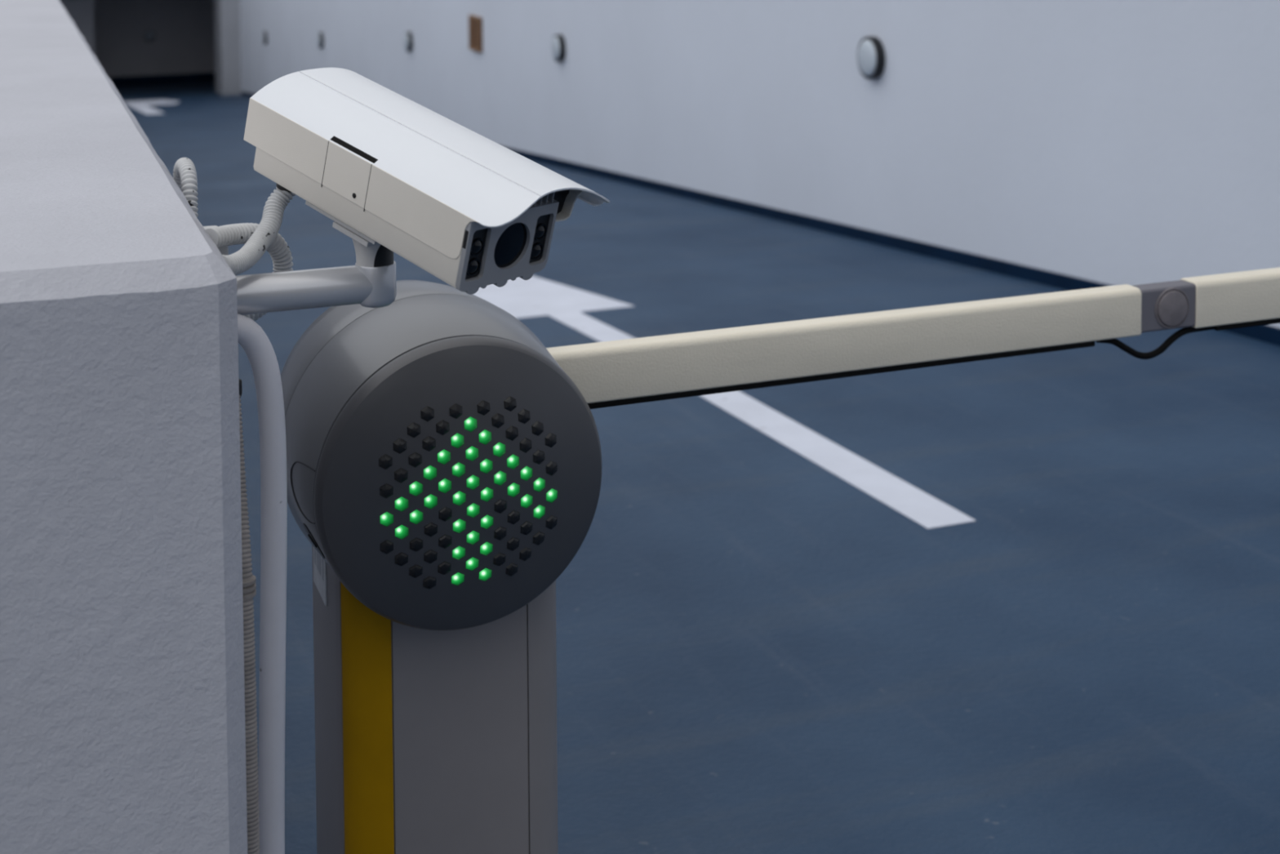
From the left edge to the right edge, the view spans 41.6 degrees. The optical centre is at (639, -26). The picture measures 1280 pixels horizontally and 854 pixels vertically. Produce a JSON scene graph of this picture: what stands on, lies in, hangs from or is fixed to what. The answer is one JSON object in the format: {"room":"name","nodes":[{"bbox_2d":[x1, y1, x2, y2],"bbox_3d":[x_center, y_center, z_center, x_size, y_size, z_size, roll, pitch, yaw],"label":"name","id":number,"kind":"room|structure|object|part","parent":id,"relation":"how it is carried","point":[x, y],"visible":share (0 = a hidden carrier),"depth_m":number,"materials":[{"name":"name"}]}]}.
{"room":"parking garage entrance","nodes":[
{"label":"parking garage entrance","id":0,"kind":"room"},
{"bbox_2d":[59,0,94,53],"bbox_3d":[-14.205,1.582,36.186,4.700,3.450,0.300,-2,3,-21],"label":"wall","id":1,"kind":"structure","parent":0,"point":[81,11],"depth_m":36.79,"materials":[{"name":"paint"}]},
{"bbox_2d":[0,0,247,853],"bbox_3d":[-7.825,1.800,17.087,2.827,4.626,33.901,-2,3,-21],"label":"wall","id":2,"kind":"structure","parent":0,"point":[122,690],"depth_m":1.67,"materials":[{"name":"white paint"}]},
{"bbox_2d":[173,157,198,217],"bbox_3d":[-0.630,0.329,2.309,0.041,0.148,0.202,-2,3,-21],"label":"conduit","id":3,"kind":"object","parent":2,"relation":"attached to","point":[184,174],"visible":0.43,"depth_m":2.27,"materials":[{"name":"white plastic"}]},
{"bbox_2d":[203,225,228,255],"bbox_3d":[-0.508,0.333,2.001,0.026,0.053,0.090,-2,3,-21],"label":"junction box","id":4,"kind":"object","parent":2,"relation":"attached to","point":[224,250],"visible":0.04,"depth_m":1.96,"materials":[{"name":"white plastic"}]},
{"bbox_2d":[238,378,259,853],"bbox_3d":[-0.434,1.022,1.853,0.028,1.148,0.108,-2,3,-21],"label":"conduit","id":5,"kind":"object","parent":2,"relation":"attached to","point":[249,584],"visible":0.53,"depth_m":1.80,"materials":[{"name":"plastic"}]},
{"bbox_2d":[204,222,293,320],"bbox_3d":[-0.471,0.354,1.988,0.055,0.136,0.139,1,4,28],"label":"conduit","id":6,"kind":"object","parent":2,"relation":"attached to","point":[280,253],"visible":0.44,"depth_m":1.97,"materials":[{"name":"white plastic"}]},
{"bbox_2d":[237,314,287,853],"bbox_3d":[-0.434,0.987,1.921,0.076,1.221,0.031,-2,4,-29],"label":"pipe","id":7,"kind":"object","parent":2,"relation":"attached to","point":[260,353],"visible":0.94,"depth_m":1.90,"materials":[{"name":"plastic"}]},
{"bbox_2d":[235,238,396,315],"bbox_3d":[-0.383,0.348,1.931,0.209,0.094,0.068,-2,3,-21],"label":"wall bracket","id":8,"kind":"object","parent":2,"relation":"attached to","point":[371,282],"visible":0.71,"depth_m":1.92,"materials":[{"name":"white metal"}]},
{"bbox_2d":[243,67,609,294],"bbox_3d":[-0.248,0.229,1.947,0.429,0.214,0.190,2,4,40],"label":"security camera","id":9,"kind":"object","parent":8,"relation":"on","point":[473,212],"visible":1,"depth_m":1.88,"materials":[{"name":"grey"}]},
{"bbox_2d":[222,186,295,275],"bbox_3d":[-0.440,0.290,1.918,0.032,0.077,0.193,0,3,10],"label":"conduit","id":10,"kind":"object","parent":9,"relation":"attached to","point":[253,250],"visible":0.91,"depth_m":1.94,"materials":[{"name":"white plastic"}]},
{"bbox_3d":[-0.314,0.282,1.972,0.125,0.004,0.100,21,16,37],"label":"mounting plate","id":11,"kind":"part","parent":9,"relation":"part of","materials":[{"name":"white metal"}]},
{"bbox_2d":[462,230,468,248],"bbox_3d":[-0.183,0.280,1.776,0.005,0.020,0.003,21,16,37],"label":"vent","id":12,"kind":"object","parent":9,"relation":"attached to","point":[466,233],"depth_m":1.77,"materials":[{"name":"black plastic"}]},
{"bbox_3d":[-0.176,0.297,1.796,0.001,0.059,0.026,21,16,37],"label":"infrared panel","id":13,"kind":"part","parent":9,"relation":"part of","materials":[{"name":"black plastic"}]},
{"bbox_3d":[-0.144,0.298,1.832,0.006,0.089,0.136,21,16,37],"label":"plate","id":14,"kind":"part","parent":9,"relation":"part of","materials":[{"name":"grey"}]},
{"bbox_3d":[-0.114,0.292,1.871,0.001,0.059,0.026,21,16,37],"label":"infrared panel","id":15,"kind":"part","parent":9,"relation":"part of","materials":[{"name":"black plastic"}]},
{"bbox_2d":[532,191,555,206],"bbox_3d":[-0.126,0.239,1.840,0.019,0.030,0.077,21,16,37],"label":"vent","id":16,"kind":"object","parent":9,"relation":"attached to","point":[548,200],"depth_m":1.86,"materials":[{"name":"grey plastic"}]},
{"bbox_3d":[-0.208,0.213,1.998,0.341,0.032,0.042,21,16,37],"label":"hinge rail","id":17,"kind":"part","parent":9,"relation":"part of","materials":[{"name":"white metal"}]},
{"bbox_2d":[93,0,215,76],"bbox_3d":[-11.790,-0.234,39.389,11.600,6.700,0.300,-2,3,-21],"label":"wall","id":18,"kind":"structure","parent":0,"point":[184,30],"depth_m":39.48,"materials":[{"name":"paint"}]},
{"bbox_2d":[108,72,215,86],"bbox_3d":[-11.482,2.589,39.480,10.900,0.450,0.050,-2,3,-21],"label":"baseboard","id":19,"kind":"structure","parent":18,"relation":"attached to","point":[144,80],"depth_m":39.55,"materials":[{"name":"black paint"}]},
{"bbox_3d":[-11.476,1.446,39.398,0.250,0.250,0.074,-2,3,-21],"label":"lamp","id":20,"kind":"object","parent":18,"relation":"attached to","visible":0},
{"bbox_2d":[145,31,154,40],"bbox_3d":[-11.468,1.448,39.378,0.216,0.216,0.030,-2,3,-21],"label":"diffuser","id":21,"kind":"object","parent":20,"relation":"attached to","point":[149,36],"depth_m":39.37,"materials":[{"name":"black"}]},
{"bbox_2d":[115,82,1279,853],"bbox_3d":[-5.138,2.228,15.843,8.120,3.880,51.000,-2,3,-21],"label":"floor","id":22,"kind":"structure","parent":0,"point":[758,652],"depth_m":4.34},
{"bbox_2d":[124,99,180,114],"bbox_3d":[-8.783,2.415,30.869,1.020,0.512,6.000,-2,3,-21],"label":"turn arrow","id":23,"kind":"object","parent":22,"relation":"on","point":[141,106],"visible":0.89,"depth_m":31.73,"materials":[{"name":"white paint"}]},
{"bbox_2d":[472,275,976,528],"bbox_3d":[-0.237,1.618,7.628,0.724,0.443,6.180,-2,3,-21],"label":"painted arrow","id":24,"kind":"object","parent":22,"relation":"on","point":[535,296],"visible":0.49,"depth_m":5.86,"materials":[{"name":"white paint"}]},
{"bbox_2d":[280,267,1279,853],"bbox_3d":[1.338,0.992,3.080,3.935,1.141,0.440,-2,3,-21],"label":"gate","id":25,"kind":"object","parent":22,"relation":"on","point":[444,463],"visible":0.98,"depth_m":2.36,"materials":[{"name":"metal"}]},
{"bbox_2d":[314,547,324,581],"bbox_3d":[-0.468,0.835,2.450,0.001,0.070,0.072,-2,3,-21],"label":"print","id":26,"kind":"object","parent":25,"relation":"attached to","point":[318,560],"depth_m":2.45,"materials":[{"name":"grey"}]},
{"bbox_3d":[-0.455,1.169,2.459,0.025,0.827,0.209,-1,3,-16],"label":"panel","id":27,"kind":"part","parent":25,"relation":"part of","materials":[{"name":"grey paint"}]},
{"bbox_3d":[-0.253,1.171,2.395,0.195,0.827,0.003,-2,3,-21],"label":"panel","id":28,"kind":"part","parent":25,"relation":"part of","materials":[{"name":"grey paint"}]},
{"bbox_3d":[-0.165,1.162,2.551,0.050,0.827,0.239,-1,3,-14],"label":"corner panel","id":29,"kind":"part","parent":25,"relation":"part of","materials":[{"name":"grey paint"}]},
{"bbox_3d":[0.298,0.588,2.674,1.174,0.080,0.048,-2,3,-21],"label":"boom arm","id":30,"kind":"part","parent":25,"relation":"part of","materials":[{"name":"beige paint"}]},
{"bbox_3d":[2.058,0.541,3.354,2.372,0.080,0.048,-2,3,-21],"label":"boom arm","id":31,"kind":"part","parent":25,"relation":"part of","materials":[{"name":"beige paint"}]},
{"bbox_2d":[240,0,1279,328],"bbox_3d":[-0.130,1.078,14.207,0.300,6.700,44.450,-2,3,-21],"label":"wall","id":32,"kind":"structure","parent":0,"point":[1109,142],"depth_m":9.55,"materials":[{"name":"white paint"}]},
{"bbox_2d":[213,0,241,95],"bbox_3d":[-8.556,-2.279,35.247,0.690,11.200,1.150,-2,3,-21],"label":"trim","id":33,"kind":"structure","parent":32,"relation":"attached to","point":[226,12],"depth_m":34.88,"materials":[{"name":"grey paint"}]},
{"bbox_2d":[262,31,267,44],"bbox_3d":[-7.060,1.190,31.634,0.074,0.250,0.250,-2,3,-21],"label":"lamp","id":34,"kind":"object","parent":32,"relation":"attached to","point":[264,38],"visible":1,"depth_m":31.55,"materials":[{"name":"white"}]},
{"bbox_2d":[262,31,264,43],"bbox_3d":[-7.080,1.191,31.626,0.030,0.216,0.216,-2,3,-21],"label":"diffuser","id":35,"kind":"object","parent":34,"relation":"attached to","point":[263,34],"depth_m":31.57,"materials":[{"name":"white plastic"}]},
{"bbox_2d":[316,31,324,48],"bbox_3d":[-4.998,1.027,26.285,0.074,0.250,0.250,-2,3,-21],"label":"lamp","id":36,"kind":"object","parent":32,"relation":"attached to","point":[320,39],"visible":1,"depth_m":26.20,"materials":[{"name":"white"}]},
{"bbox_2d":[316,33,319,47],"bbox_3d":[-5.018,1.027,26.276,0.030,0.216,0.216,-2,3,-21],"label":"diffuser","id":37,"kind":"object","parent":36,"relation":"attached to","point":[318,35],"depth_m":26.23,"materials":[{"name":"white plastic"}]},
{"bbox_2d":[404,31,413,52],"bbox_3d":[-2.862,0.830,20.742,0.074,0.250,0.250,-2,3,-21],"label":"lamp","id":38,"kind":"object","parent":32,"relation":"attached to","point":[408,38],"visible":1,"depth_m":20.66,"materials":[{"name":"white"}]},
{"bbox_2d":[404,33,408,50],"bbox_3d":[-2.882,0.830,20.734,0.030,0.216,0.216,-2,3,-21],"label":"diffuser","id":39,"kind":"object","parent":38,"relation":"attached to","point":[406,35],"depth_m":20.68,"materials":[{"name":"white plastic"}]},
{"bbox_2d":[468,14,482,53],"bbox_3d":[-1.749,0.629,17.910,0.030,0.370,0.440,-2,3,-21],"label":"wall plate","id":40,"kind":"object","parent":32,"relation":"attached to","point":[475,23],"visible":1,"depth_m":17.88,"materials":[{"name":"brown metal"}]},
{"bbox_2d":[551,34,565,62],"bbox_3d":[-0.747,0.669,15.256,0.074,0.250,0.250,-2,3,-21],"label":"lamp","id":41,"kind":"object","parent":32,"relation":"attached to","point":[558,44],"visible":1,"depth_m":15.18,"materials":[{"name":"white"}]},
{"bbox_2d":[551,36,559,60],"bbox_3d":[-0.767,0.670,15.248,0.030,0.216,0.216,-2,3,-21],"label":"diffuser","id":42,"kind":"object","parent":41,"relation":"attached to","point":[556,40],"depth_m":15.20,"materials":[{"name":"white plastic"}]},
{"bbox_2d":[241,91,1279,346],"bbox_3d":[-0.259,1.942,14.176,0.017,3.323,44.400,-2,3,-21],"label":"baseboard","id":43,"kind":"structure","parent":32,"relation":"attached to","point":[1264,333],"depth_m":9.86,"materials":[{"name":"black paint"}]},
{"bbox_2d":[857,36,885,79],"bbox_3d":[1.341,0.488,9.838,0.074,0.250,0.250,-2,3,-21],"label":"lamp","id":44,"kind":"object","parent":32,"relation":"attached to","point":[871,56],"visible":1,"depth_m":9.78,"materials":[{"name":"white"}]},
{"bbox_2d":[857,40,876,76],"bbox_3d":[1.321,0.488,9.830,0.030,0.216,0.216,-2,3,-21],"label":"diffuser","id":45,"kind":"object","parent":44,"relation":"attached to","point":[867,49],"depth_m":9.80,"materials":[{"name":"white plastic"}]}
]}

